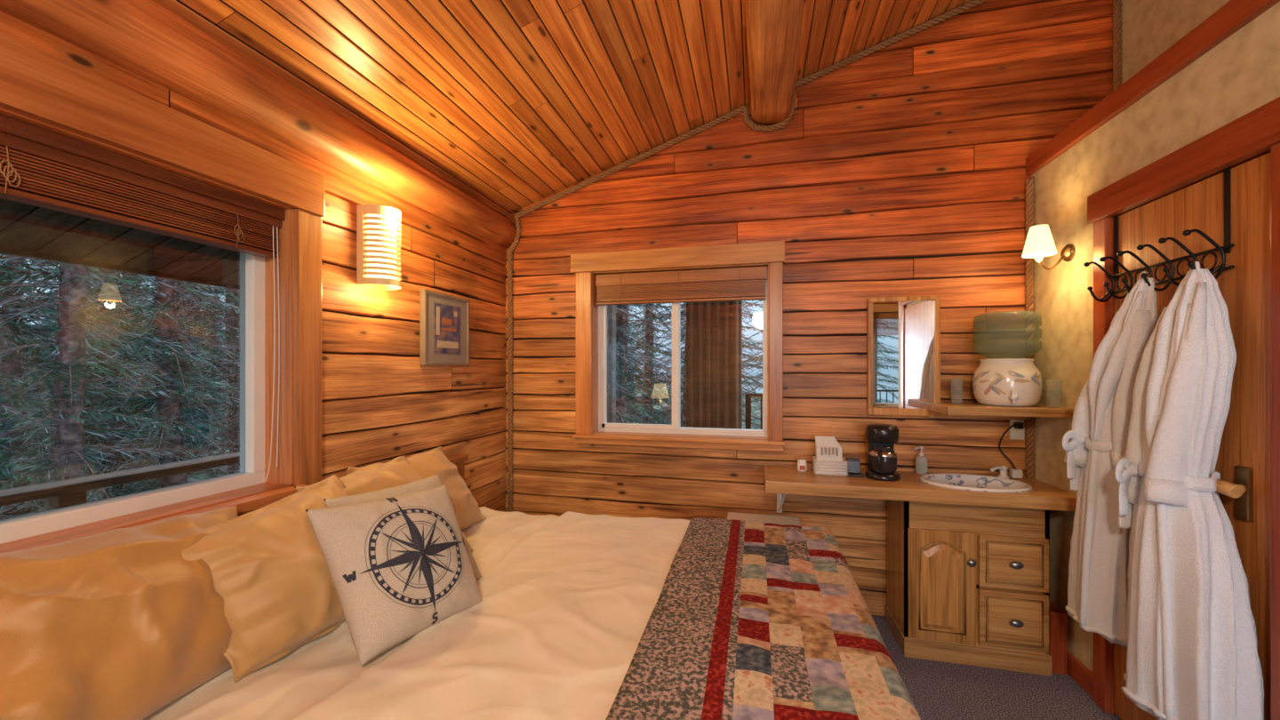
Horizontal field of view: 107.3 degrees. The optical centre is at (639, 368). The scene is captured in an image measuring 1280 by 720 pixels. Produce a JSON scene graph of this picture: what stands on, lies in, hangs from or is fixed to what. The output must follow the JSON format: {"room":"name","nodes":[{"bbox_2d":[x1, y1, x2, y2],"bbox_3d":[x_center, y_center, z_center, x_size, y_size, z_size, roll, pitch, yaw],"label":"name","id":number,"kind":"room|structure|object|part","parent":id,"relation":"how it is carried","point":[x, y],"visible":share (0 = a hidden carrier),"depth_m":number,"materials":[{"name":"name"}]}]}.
{"room":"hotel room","nodes":[
{"label":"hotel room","id":0,"kind":"room"},
{"bbox_2d":[0,10,506,511],"bbox_3d":[-1.628,0.200,1.171,0.200,2.800,5.100,0,0,14],"label":"wall","id":1,"kind":"structure","parent":0,"point":[380,404],"depth_m":2.37,"materials":[{"name":"brown wood"}]},
{"bbox_2d":[0,198,239,289],"bbox_3d":[-2.226,-0.677,1.419,1.080,0.395,7.696,0,0,14],"label":"soffit","id":2,"kind":"structure","parent":1,"relation":"attached to","point":[26,230],"depth_m":2.13,"materials":[{"name":"brown wood"}]},
{"bbox_2d":[0,252,264,543],"bbox_3d":[-1.707,-0.085,1.038,0.070,1.070,1.702,0,0,14],"label":"frame","id":3,"kind":"object","parent":1,"relation":"attached to","point":[252,472],"visible":0.55,"depth_m":1.81,"materials":[{"name":"white plastic"}]},
{"bbox_2d":[0,113,284,480],"bbox_3d":[-1.612,-0.097,1.018,0.085,1.035,1.670,0,0,14],"label":"window blind","id":4,"kind":"object","parent":1,"relation":"attached to","point":[40,167],"visible":1,"depth_m":1.38,"materials":[{"name":"brown wood"}]},
{"bbox_2d":[0,107,293,553],"bbox_3d":[-1.649,-0.083,1.023,0.210,1.105,1.732,0,0,14],"label":"window frame","id":5,"kind":"structure","parent":1,"relation":"attached to","point":[282,476],"depth_m":1.82,"materials":[{"name":"brown wood"}]},
{"bbox_2d":[0,32,324,527],"bbox_3d":[-1.532,-0.107,0.973,0.100,1.355,1.960,0,0,14],"label":"trim","id":6,"kind":"structure","parent":1,"relation":"attached to","point":[36,84],"depth_m":1.53,"materials":[{"name":"brown wood"}]},
{"bbox_2d":[0,0,517,248],"bbox_3d":[-1.530,-0.974,1.147,0.256,0.260,4.700,0,0,14],"label":"log","id":7,"kind":"object","parent":1,"relation":"attached to","point":[144,38],"visible":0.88,"depth_m":1.57,"materials":[{"name":"brown wood"}]},
{"bbox_2d":[356,204,401,290],"bbox_3d":[-1.200,-0.565,2.215,0.135,0.360,0.186,0,0,14],"label":"wall sconce","id":8,"kind":"object","parent":1,"relation":"attached to","point":[376,225],"visible":1,"depth_m":2.15,"materials":[{"name":"metal"}]},
{"bbox_2d":[366,214,396,279],"bbox_3d":[-1.195,-0.565,2.213,0.085,0.320,0.136,0,0,14],"label":"diffuser","id":9,"kind":"object","parent":8,"relation":"attached to","point":[380,230],"depth_m":2.16,"materials":[{"name":"white"}]},
{"bbox_2d":[419,288,469,365],"bbox_3d":[-1.124,-0.225,2.735,0.034,0.410,0.408,0,0,14],"label":"framed picture","id":10,"kind":"object","parent":1,"relation":"attached to","point":[444,318],"visible":1,"depth_m":2.69},
{"bbox_2d":[152,0,972,215],"bbox_3d":[0.798,-1.982,0.576,5.429,1.901,5.100,0,0,14],"label":"ceiling","id":11,"kind":"structure","parent":0,"point":[515,104],"depth_m":2.22,"materials":[{"name":"brown wood"}]},
{"bbox_2d":[745,0,804,126],"bbox_3d":[0.261,-1.661,0.708,0.269,0.267,4.700,0,0,14],"label":"log","id":12,"kind":"object","parent":11,"relation":"attached to","point":[773,27],"visible":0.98,"depth_m":2.33,"materials":[{"name":"brown wood"}]},
{"bbox_2d":[504,0,1112,616],"bbox_3d":[1.364,-0.750,2.960,5.160,4.700,0.200,0,0,14],"label":"wall","id":13,"kind":"structure","parent":0,"point":[899,170],"depth_m":2.88,"materials":[{"name":"brown wood"}]},
{"bbox_2d":[570,240,784,451],"bbox_3d":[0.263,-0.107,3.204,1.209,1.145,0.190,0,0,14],"label":"window frame","id":14,"kind":"structure","parent":13,"relation":"attached to","point":[595,308],"depth_m":3.22,"materials":[{"name":"brown wood"}]},
{"bbox_2d":[595,266,767,305],"bbox_3d":[0.255,-0.551,3.170,1.155,0.207,0.071,0,0,14],"label":"window blind","id":15,"kind":"object","parent":13,"relation":"attached to","point":[734,284],"visible":1,"depth_m":3.14,"materials":[{"name":"beige wood"}]},
{"bbox_2d":[598,279,767,437],"bbox_3d":[0.273,-0.107,3.243,1.179,1.115,0.090,0,0,14],"label":"frame","id":16,"kind":"object","parent":13,"relation":"attached to","point":[676,428],"visible":0.56,"depth_m":3.22,"materials":[{"name":"white plastic"}]},
{"bbox_2d":[507,0,1122,511],"bbox_3d":[0.819,-0.469,2.970,3.654,3.747,0.039,0,0,14],"label":"trim","id":17,"kind":"structure","parent":13,"relation":"attached to","point":[1116,11],"depth_m":3.05,"materials":[{"name":"brown wood"}]},
{"bbox_2d":[866,295,940,415],"bbox_3d":[1.556,-0.075,2.788,0.386,0.700,0.037,0,0,14],"label":"wall mirror","id":18,"kind":"object","parent":13,"relation":"attached to","point":[903,333],"visible":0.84,"depth_m":2.78,"materials":[{"name":"brown mirror"}]},
{"bbox_2d":[925,402,1072,419],"bbox_3d":[1.896,0.240,2.539,0.543,0.090,0.356,0,0,14],"label":"corner shelf","id":19,"kind":"object","parent":13,"relation":"attached to","point":[947,410],"visible":0.91,"depth_m":2.40,"materials":[{"name":"brown wood"}]},
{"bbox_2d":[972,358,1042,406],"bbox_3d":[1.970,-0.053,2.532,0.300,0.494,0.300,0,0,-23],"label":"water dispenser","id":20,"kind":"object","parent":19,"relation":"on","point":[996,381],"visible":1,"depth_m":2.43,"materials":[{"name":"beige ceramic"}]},
{"bbox_2d":[872,615,1121,719],"bbox_3d":[0.781,1.550,0.581,5.160,0.100,5.100,0,0,14],"label":"floor","id":21,"kind":"structure","parent":0,"point":[937,690],"depth_m":2.19,"materials":[{"name":"carpet"}]},
{"bbox_2d":[0,446,920,719],"bbox_3d":[-0.302,0.936,1.566,2.141,1.128,2.177,0,0,14],"label":"bed","id":22,"kind":"object","parent":21,"relation":"on","point":[376,591],"visible":1,"depth_m":1.28,"materials":[{"name":"beige fabric"}]},
{"bbox_2d":[0,505,238,719],"bbox_3d":[-1.239,0.607,1.087,0.410,0.443,0.800,0,0,14],"label":"sham pillow","id":23,"kind":"object","parent":22,"relation":"on","point":[140,622],"depth_m":1.04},
{"bbox_2d":[181,473,348,682],"bbox_3d":[-1.024,0.594,1.456,0.346,0.443,0.664,0,0,14],"label":"pillow","id":24,"kind":"object","parent":22,"relation":"on","point":[260,603],"depth_m":1.28,"materials":[{"name":"beige fabric"}]},
{"bbox_2d":[293,456,473,551],"bbox_3d":[-0.956,0.595,1.841,0.322,0.440,0.641,0,0,14],"label":"sham pillow","id":25,"kind":"object","parent":22,"relation":"on","point":[386,480],"depth_m":1.74,"materials":[{"name":"beige fabric"}]},
{"bbox_2d":[305,484,481,666],"bbox_3d":[-0.729,0.598,1.460,0.245,0.400,0.457,0,0,34],"label":"pillow","id":26,"kind":"object","parent":22,"relation":"on","point":[389,571],"depth_m":1.37,"materials":[{"name":"fabric"}]},
{"bbox_2d":[342,496,464,623],"bbox_3d":[-0.695,0.587,1.426,0.349,0.368,0.174,0,0,-31],"label":"print","id":27,"kind":"object","parent":26,"relation":"attached to","point":[404,557],"depth_m":1.39},
{"bbox_2d":[323,474,481,579],"bbox_3d":[-0.789,0.598,1.632,0.230,0.400,0.468,0,0,29],"label":"pillow","id":28,"kind":"object","parent":22,"relation":"on","point":[404,510],"depth_m":1.48,"materials":[{"name":"fabric"}]},
{"bbox_2d":[345,446,486,530],"bbox_3d":[-1.002,0.603,2.218,0.294,0.407,0.730,0,0,14],"label":"sham pillow","id":29,"kind":"object","parent":22,"relation":"on","point":[403,470],"depth_m":2.25,"materials":[{"name":"beige fabric"}]},
{"bbox_2d":[142,506,690,719],"bbox_3d":[-0.283,1.081,1.593,2.072,0.619,2.044,0,0,14],"label":"duvet","id":30,"kind":"object","parent":22,"relation":"on","point":[574,615],"depth_m":1.31,"materials":[{"name":"beige fabric"}]},
{"bbox_3d":[-1.309,1.008,1.845,0.052,0.985,2.080,0,0,14],"label":"headboard","id":31,"kind":"part","parent":22,"relation":"part of","materials":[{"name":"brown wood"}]},
{"bbox_2d":[605,517,920,719],"bbox_3d":[0.393,0.994,1.427,0.724,0.474,2.115,0,0,14],"label":"patchwork quilt","id":32,"kind":"object","parent":22,"relation":"on","point":[745,620],"depth_m":1.34,"materials":[{"name":"multicoloured fabric"}]},
{"bbox_2d":[726,512,801,526],"bbox_3d":[0.712,1.200,2.721,0.437,0.600,0.415,0,0,14],"label":"mini fridge","id":33,"kind":"object","parent":21,"relation":"on","point":[782,520],"visible":0.07,"depth_m":2.83,"materials":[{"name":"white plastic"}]},
{"bbox_2d":[885,500,1052,676],"bbox_3d":[1.733,1.087,2.535,0.654,0.826,0.410,0,0,14],"label":"vanity cabinet","id":34,"kind":"object","parent":21,"relation":"on","point":[966,584],"visible":1,"depth_m":2.38,"materials":[{"name":"brown wood"}]},
{"bbox_2d":[763,464,1076,512],"bbox_3d":[1.441,0.747,2.600,1.456,0.306,0.453,0,0,14],"label":"countertop","id":35,"kind":"structure","parent":34,"relation":"on","point":[962,489],"depth_m":2.46,"materials":[{"name":"brown wood"}]},
{"bbox_2d":[797,458,807,471],"bbox_3d":[0.970,0.575,2.820,0.056,0.068,0.058,0,0,14],"label":"candle jar","id":36,"kind":"object","parent":35,"relation":"on","point":[802,465],"visible":1,"depth_m":2.80,"materials":[{"name":"white ceramic"}]},
{"bbox_2d":[812,435,847,476],"bbox_3d":[1.106,0.505,2.746,0.179,0.208,0.131,0,0,14],"label":"towels","id":37,"kind":"object","parent":35,"relation":"on","point":[828,460],"visible":1,"depth_m":2.70,"materials":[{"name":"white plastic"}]},
{"bbox_2d":[845,457,863,477],"bbox_3d":[1.234,0.564,2.710,0.081,0.090,0.102,0,0,14],"label":"packets","id":38,"kind":"object","parent":35,"relation":"on","point":[853,467],"visible":0.88,"depth_m":2.69,"materials":[{"name":"paper"}]},
{"bbox_2d":[864,424,900,481],"bbox_3d":[1.352,0.460,2.618,0.176,0.298,0.232,0,0,14],"label":"coffee maker","id":39,"kind":"object","parent":35,"relation":"on","point":[881,455],"visible":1,"depth_m":2.58,"materials":[{"name":"black plastic"}]},
{"bbox_2d":[913,446,927,474],"bbox_3d":[1.627,0.529,2.736,0.075,0.160,0.064,0,0,14],"label":"soap dispenser","id":40,"kind":"object","parent":35,"relation":"on","point":[921,460],"visible":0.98,"depth_m":2.71,"materials":[{"name":"white plastic"}]},
{"bbox_2d":[919,472,1032,492],"bbox_3d":[1.773,0.629,2.505,0.510,0.071,0.367,0,0,14],"label":"sink basin","id":41,"kind":"object","parent":35,"relation":"in","point":[941,481],"depth_m":2.56,"materials":[{"name":"white ceramic"}]},
{"bbox_2d":[990,465,1009,479],"bbox_3d":[1.988,0.572,2.611,0.130,0.073,0.055,0,0,-20],"label":"faucet","id":42,"kind":"object","parent":35,"relation":"on","point":[1003,469],"visible":0.98,"depth_m":2.61,"materials":[{"name":"white metal"}]},
{"bbox_2d":[999,419,1024,478],"bbox_3d":[2.094,0.446,2.641,0.130,0.322,0.067,0,0,14],"label":"power adapter","id":43,"kind":"object","parent":35,"relation":"on","point":[1017,427],"visible":1,"depth_m":2.65,"materials":[{"name":"white plastic"}]},
{"bbox_3d":[1.542,1.110,2.407,0.309,0.564,0.026,0,0,14],"label":"panel door","id":44,"kind":"part","parent":34,"relation":"part of","materials":[{"name":"brown wood"}]},
{"bbox_3d":[1.850,0.962,2.332,0.297,0.260,0.024,0,0,14],"label":"drawer","id":45,"kind":"part","parent":34,"relation":"part of","materials":[{"name":"brown wood"}]},
{"bbox_3d":[1.850,1.248,2.332,0.297,0.280,0.024,0,0,14],"label":"drawer","id":46,"kind":"part","parent":34,"relation":"part of","materials":[{"name":"brown wood"}]},
{"bbox_2d":[1049,600,1067,674],"bbox_3d":[2.093,1.350,2.452,0.073,0.300,0.280,0,0,14],"label":"waste bin","id":47,"kind":"object","parent":21,"relation":"on","point":[1058,617],"visible":0.42,"depth_m":2.32,"materials":[{"name":"red wood"}]},
{"bbox_2d":[1032,0,1279,672],"bbox_3d":[2.134,-0.650,1.335,0.490,4.300,2.610,0,0,14],"label":"wall","id":48,"kind":"structure","parent":0,"point":[1239,76],"depth_m":2.24,"materials":[{"name":"beige paint"}]},
{"bbox_2d":[1024,176,1035,479],"bbox_3d":[2.180,0.221,2.632,0.044,2.568,0.044,0,0,14],"label":"trim","id":49,"kind":"structure","parent":48,"relation":"attached to","point":[1029,195],"depth_m":2.62,"materials":[{"name":"brown wood"}]},
{"bbox_2d":[1021,224,1075,270],"bbox_3d":[2.016,-0.597,2.329,0.213,0.216,0.140,0,0,14],"label":"wall sconce","id":50,"kind":"object","parent":48,"relation":"attached to","point":[1039,244],"visible":1,"depth_m":2.31,"materials":[{"name":"white fabric"}]},
{"bbox_3d":[1.978,-0.635,2.336,0.136,0.140,0.136,0,0,14],"label":"lamp shade","id":51,"kind":"part","parent":50,"relation":"part of","materials":[{"name":"white fabric"}]},
{"bbox_3d":[2.046,-0.554,2.347,0.163,0.131,0.090,0,0,14],"label":"arm","id":52,"kind":"part","parent":50,"relation":"part of","materials":[{"name":"gold metal"}]},
{"bbox_2d":[1067,650,1093,698],"bbox_3d":[2.136,1.450,2.393,0.030,0.100,0.535,0,0,14],"label":"baseboard","id":53,"kind":"structure","parent":48,"relation":"attached to","point":[1081,674],"depth_m":2.22,"materials":[{"name":"red wood"}]},
{"bbox_2d":[1025,0,1279,175],"bbox_3d":[1.953,-1.137,1.415,0.160,0.095,2.520,0,0,14],"label":"trim","id":54,"kind":"structure","parent":48,"relation":"attached to","point":[1235,14],"depth_m":1.78,"materials":[{"name":"red wood"}]},
{"bbox_2d":[1087,96,1279,719],"bbox_3d":[1.958,0.357,1.697,0.065,2.285,0.910,0,0,14],"label":"trim","id":55,"kind":"structure","parent":48,"relation":"attached to","point":[1257,132],"depth_m":1.52,"materials":[{"name":"red wood"}]},
{"bbox_2d":[1113,152,1270,719],"bbox_3d":[1.997,0.417,1.714,0.042,2.146,0.672,0,0,14],"label":"door","id":56,"kind":"structure","parent":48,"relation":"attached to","point":[1244,288],"depth_m":1.51,"materials":[{"name":"brown wood"}]},
{"bbox_2d":[1083,167,1234,302],"bbox_3d":[1.934,-0.474,1.803,0.118,0.371,0.554,0,0,14],"label":"hook rack","id":57,"kind":"object","parent":56,"relation":"hanging from","point":[1225,249],"visible":0.89,"depth_m":1.74,"materials":[{"name":"black metal"}]},
{"bbox_2d":[1062,271,1157,647],"bbox_3d":[1.880,0.357,1.923,0.250,1.451,0.318,0,0,23],"label":"bathrobe","id":58,"kind":"object","parent":57,"relation":"hanging from","point":[1099,558],"visible":0.74,"depth_m":1.87,"materials":[{"name":"white fabric"}]},
{"bbox_2d":[1114,261,1263,719],"bbox_3d":[1.790,0.398,1.585,0.259,1.508,0.383,0,0,14],"label":"bathrobe","id":59,"kind":"object","parent":57,"relation":"hanging from","point":[1192,652],"visible":1,"depth_m":1.51,"materials":[{"name":"white fabric"}]},
{"bbox_2d":[1215,465,1253,521],"bbox_3d":[1.890,0.395,1.538,0.085,0.170,0.160,0,0,14],"label":"door handle","id":60,"kind":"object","parent":56,"relation":"attached to","point":[1242,491],"depth_m":1.48,"materials":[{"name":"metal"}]},
{"label":"outside","id":61,"kind":"structure","parent":0,"visible":0},
{"bbox_2d":[0,338,762,519],"bbox_3d":[2.382,0.493,9.712,80.000,4.477,80.000,0,0,14],"label":"ground","id":62,"kind":"structure","parent":61,"point":[757,421],"depth_m":15.50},
{"bbox_2d":[0,253,94,416],"bbox_3d":[-14.242,-2.548,10.123,4.923,9.909,4.410,0,0,-17],"label":"conifer tree","id":63,"kind":"object","parent":62,"relation":"on","point":[2,253],"visible":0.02,"depth_m":10.69,"materials":[{"name":"green plant"}]},
{"bbox_2d":[0,262,119,506],"bbox_3d":[-10.183,-2.051,6.946,3.847,9.278,4.036,0,0,-42],"label":"conifer tree","id":64,"kind":"object","parent":62,"relation":"on","point":[42,262],"visible":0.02,"depth_m":7.32,"materials":[{"name":"green plant"}]},
{"bbox_2d":[0,254,123,495],"bbox_3d":[-9.496,-2.563,6.235,3.673,10.297,3.876,0,0,-43],"label":"conifer tree","id":65,"kind":"object","parent":62,"relation":"on","point":[44,292],"visible":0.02,"depth_m":6.77,"materials":[{"name":"green plant"}]},
{"bbox_2d":[0,253,124,512],"bbox_3d":[-7.339,-1.445,3.999,4.839,9.740,4.335,0,0,21],"label":"conifer tree","id":66,"kind":"object","parent":62,"relation":"on","point":[8,335],"visible":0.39,"depth_m":4.65,"materials":[{"name":"green plant"}]},
{"bbox_2d":[0,260,151,423],"bbox_3d":[-14.792,-3.442,12.337,4.498,10.846,4.718,0,0,15],"label":"conifer tree","id":67,"kind":"object","parent":62,"relation":"on","point":[56,282],"visible":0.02,"depth_m":11.97,"materials":[{"name":"green plant"}]},
{"bbox_2d":[0,253,157,519],"bbox_3d":[-8.512,-0.850,6.140,3.817,7.682,3.419,0,0,-41],"label":"conifer tree","id":68,"kind":"object","parent":62,"relation":"on","point":[12,363],"visible":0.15,"depth_m":6.30,"materials":[{"name":"green plant"}]},
{"bbox_2d":[4,258,203,448],"bbox_3d":[-12.028,-1.992,9.974,4.094,9.199,4.570,0,0,12],"label":"conifer tree","id":69,"kind":"object","parent":62,"relation":"on","point":[24,259],"visible":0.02,"depth_m":9.96,"materials":[{"name":"green plant"}]},
{"bbox_2d":[0,260,227,512],"bbox_3d":[-8.700,-1.997,7.658,4.142,9.522,3.948,0,0,-23],"label":"conifer tree","id":70,"kind":"object","parent":62,"relation":"on","point":[111,272],"visible":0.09,"depth_m":7.56,"materials":[{"name":"green plant"}]},
{"bbox_2d":[0,260,228,487],"bbox_3d":[-8.478,-3.206,7.636,4.468,11.870,4.234,0,0,4],"label":"conifer tree","id":71,"kind":"object","parent":62,"relation":"on","point":[123,273],"visible":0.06,"depth_m":7.61,"materials":[{"name":"green plant"}]},
{"bbox_2d":[0,253,239,519],"bbox_3d":[-6.177,-2.323,5.027,4.057,10.777,3.844,0,0,-4],"label":"conifer tree","id":72,"kind":"object","parent":62,"relation":"on","point":[67,460],"visible":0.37,"depth_m":4.90,"materials":[{"name":"green plant"}]},
{"bbox_2d":[0,266,239,510],"bbox_3d":[-5.935,-1.603,6.077,3.910,9.428,4.101,0,0,-21],"label":"conifer tree","id":73,"kind":"object","parent":62,"relation":"on","point":[165,330],"visible":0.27,"depth_m":5.86,"materials":[{"name":"green plant"}]},
{"bbox_2d":[25,272,229,437],"bbox_3d":[-11.399,-3.459,10.808,4.109,11.520,4.336,0,0,-2],"label":"conifer tree","id":74,"kind":"object","parent":62,"relation":"on","point":[124,272],"visible":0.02,"depth_m":10.54,"materials":[{"name":"green plant"}]},
{"bbox_2d":[38,274,239,501],"bbox_3d":[-6.686,-2.309,7.759,4.686,10.773,4.467,0,0,2],"label":"conifer tree","id":75,"kind":"object","parent":62,"relation":"on","point":[235,323],"visible":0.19,"depth_m":7.42,"materials":[{"name":"green plant"}]},
{"bbox_2d":[85,281,229,448],"bbox_3d":[-10.387,-1.789,10.959,4.097,9.205,4.573,0,0,-38],"label":"conifer tree","id":76,"kind":"object","parent":62,"relation":"on","point":[191,310],"visible":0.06,"depth_m":10.74,"materials":[{"name":"green plant"}]},
{"bbox_2d":[120,273,229,424],"bbox_3d":[-11.249,-2.051,11.248,4.236,9.518,4.729,0,0,37],"label":"conifer tree","id":77,"kind":"object","parent":62,"relation":"on","point":[221,308],"visible":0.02,"depth_m":11.46,"materials":[{"name":"green plant"}]},
{"bbox_2d":[133,277,229,437],"bbox_3d":[-11.178,-2.146,12.053,3.678,8.871,3.859,0,0,-4],"label":"conifer tree","id":78,"kind":"object","parent":62,"relation":"on","point":[152,277],"visible":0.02,"depth_m":11.98,"materials":[{"name":"green plant"}]},
{"bbox_2d":[174,287,228,405],"bbox_3d":[-13.937,-1.922,15.108,3.604,8.097,4.023,0,0,10],"label":"conifer tree","id":79,"kind":"object","parent":62,"relation":"on","point":[220,287],"visible":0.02,"depth_m":15.39,"materials":[{"name":"green plant"}]},
{"bbox_2d":[209,334,239,453],"bbox_3d":[-5.039,-1.129,8.169,4.143,9.308,4.624,0,0,-28],"label":"conifer tree","id":80,"kind":"object","parent":62,"relation":"on","point":[238,335],"visible":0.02,"depth_m":7.39,"materials":[{"name":"green plant"}]},
{"bbox_2d":[616,322,653,422],"bbox_3d":[-1.506,-2.176,8.969,4.593,11.076,4.818,0,0,-15],"label":"conifer tree","id":81,"kind":"object","parent":62,"relation":"on","point":[643,373],"visible":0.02,"depth_m":7.88,"materials":[{"name":"green plant"}]},
{"bbox_2d":[616,304,671,423],"bbox_3d":[-0.493,-2.881,13.749,4.624,12.284,4.382,0,0,-12],"label":"conifer tree","id":82,"kind":"object","parent":62,"relation":"on","point":[633,304],"visible":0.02,"depth_m":13.88,"materials":[{"name":"green plant"}]},
{"bbox_2d":[616,304,671,424],"bbox_3d":[-0.751,-0.723,10.082,3.770,8.470,4.208,0,0,2],"label":"conifer tree","id":83,"kind":"object","parent":62,"relation":"on","point":[644,307],"visible":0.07,"depth_m":9.77,"materials":[{"name":"green plant"}]},
{"bbox_2d":[616,306,683,424],"bbox_3d":[-0.831,-1.735,7.449,4.172,10.062,4.377,0,0,-8],"label":"conifer tree","id":84,"kind":"object","parent":62,"relation":"on","point":[620,386],"visible":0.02,"depth_m":7.12,"materials":[{"name":"green plant"}]},
{"bbox_2d":[616,304,686,424],"bbox_3d":[-0.509,-2.185,7.981,4.042,10.737,3.830,0,0,-4],"label":"conifer tree","id":85,"kind":"object","parent":62,"relation":"on","point":[623,317],"visible":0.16,"depth_m":7.83,"materials":[{"name":"green plant"}]},
{"bbox_2d":[616,303,743,425],"bbox_3d":[0.298,-2.064,12.067,4.706,10.817,4.486,0,0,26],"label":"conifer tree","id":86,"kind":"object","parent":62,"relation":"on","point":[648,336],"visible":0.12,"depth_m":12.08,"materials":[{"name":"green plant"}]},
{"bbox_2d":[616,303,762,427],"bbox_3d":[0.984,-2.692,10.441,4.466,11.864,4.232,0,0,41],"label":"conifer tree","id":87,"kind":"object","parent":62,"relation":"on","point":[684,311],"visible":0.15,"depth_m":10.17,"materials":[{"name":"green plant"}]},
{"bbox_2d":[625,303,759,427],"bbox_3d":[1.543,-2.379,12.354,4.204,11.168,3.984,0,0,28],"label":"conifer tree","id":88,"kind":"object","parent":62,"relation":"on","point":[665,364],"visible":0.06,"depth_m":12.02,"materials":[{"name":"green plant"}]},
{"bbox_2d":[652,303,760,423],"bbox_3d":[1.662,-1.850,14.714,4.282,10.326,4.492,0,0,28],"label":"conifer tree","id":89,"kind":"object","parent":62,"relation":"on","point":[684,303],"visible":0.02,"depth_m":14.55,"materials":[{"name":"green plant"}]},
{"bbox_2d":[671,300,762,429],"bbox_3d":[3.158,-3.143,14.879,4.589,12.865,4.843,0,0,19],"label":"conifer tree","id":90,"kind":"object","parent":62,"relation":"on","point":[753,364],"visible":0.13,"depth_m":14.52,"materials":[{"name":"green plant"}]},
{"bbox_2d":[743,300,762,429],"bbox_3d":[5.095,-1.216,16.221,4.822,9.706,4.320,0,0,40],"label":"conifer tree","id":91,"kind":"object","parent":62,"relation":"on","point":[760,374],"visible":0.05,"depth_m":16.29,"materials":[{"name":"green plant"}]},
{"bbox_3d":[1.189,1.630,4.007,5.600,0.060,1.650,0,0,14],"label":"deck","id":92,"kind":"object","parent":62,"relation":"on","visible":0},
{"bbox_2d":[0,451,239,511],"bbox_3d":[-2.470,1.085,0.657,1.190,1.150,6.100,0,0,14],"label":"deck railing","id":93,"kind":"object","parent":92,"relation":"on","point":[68,492],"visible":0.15,"depth_m":2.15,"materials":[{"name":"brown wood"}]},
{"bbox_2d":[607,300,742,428],"bbox_3d":[1.307,0.125,4.488,5.600,2.950,0.140,0,0,14],"label":"porch post","id":94,"kind":"object","parent":92,"relation":"on","point":[611,308],"visible":0.03,"depth_m":4.81,"materials":[{"name":"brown wood"}]},
{"bbox_2d":[686,301,738,428],"bbox_3d":[0.679,0.215,4.446,0.490,2.750,0.078,0,0,14],"label":"curtain","id":95,"kind":"object","parent":92,"relation":"on","point":[712,328],"visible":0.32,"depth_m":4.45,"materials":[{"name":"fabric"}]},
{"bbox_2d":[745,392,762,429],"bbox_3d":[2.386,0.925,4.481,2.700,1.350,0.040,0,0,14],"label":"iron railing","id":96,"kind":"object","parent":92,"relation":"on","point":[748,396],"visible":0.06,"depth_m":4.78,"materials":[{"name":"brown metal"}]}
]}

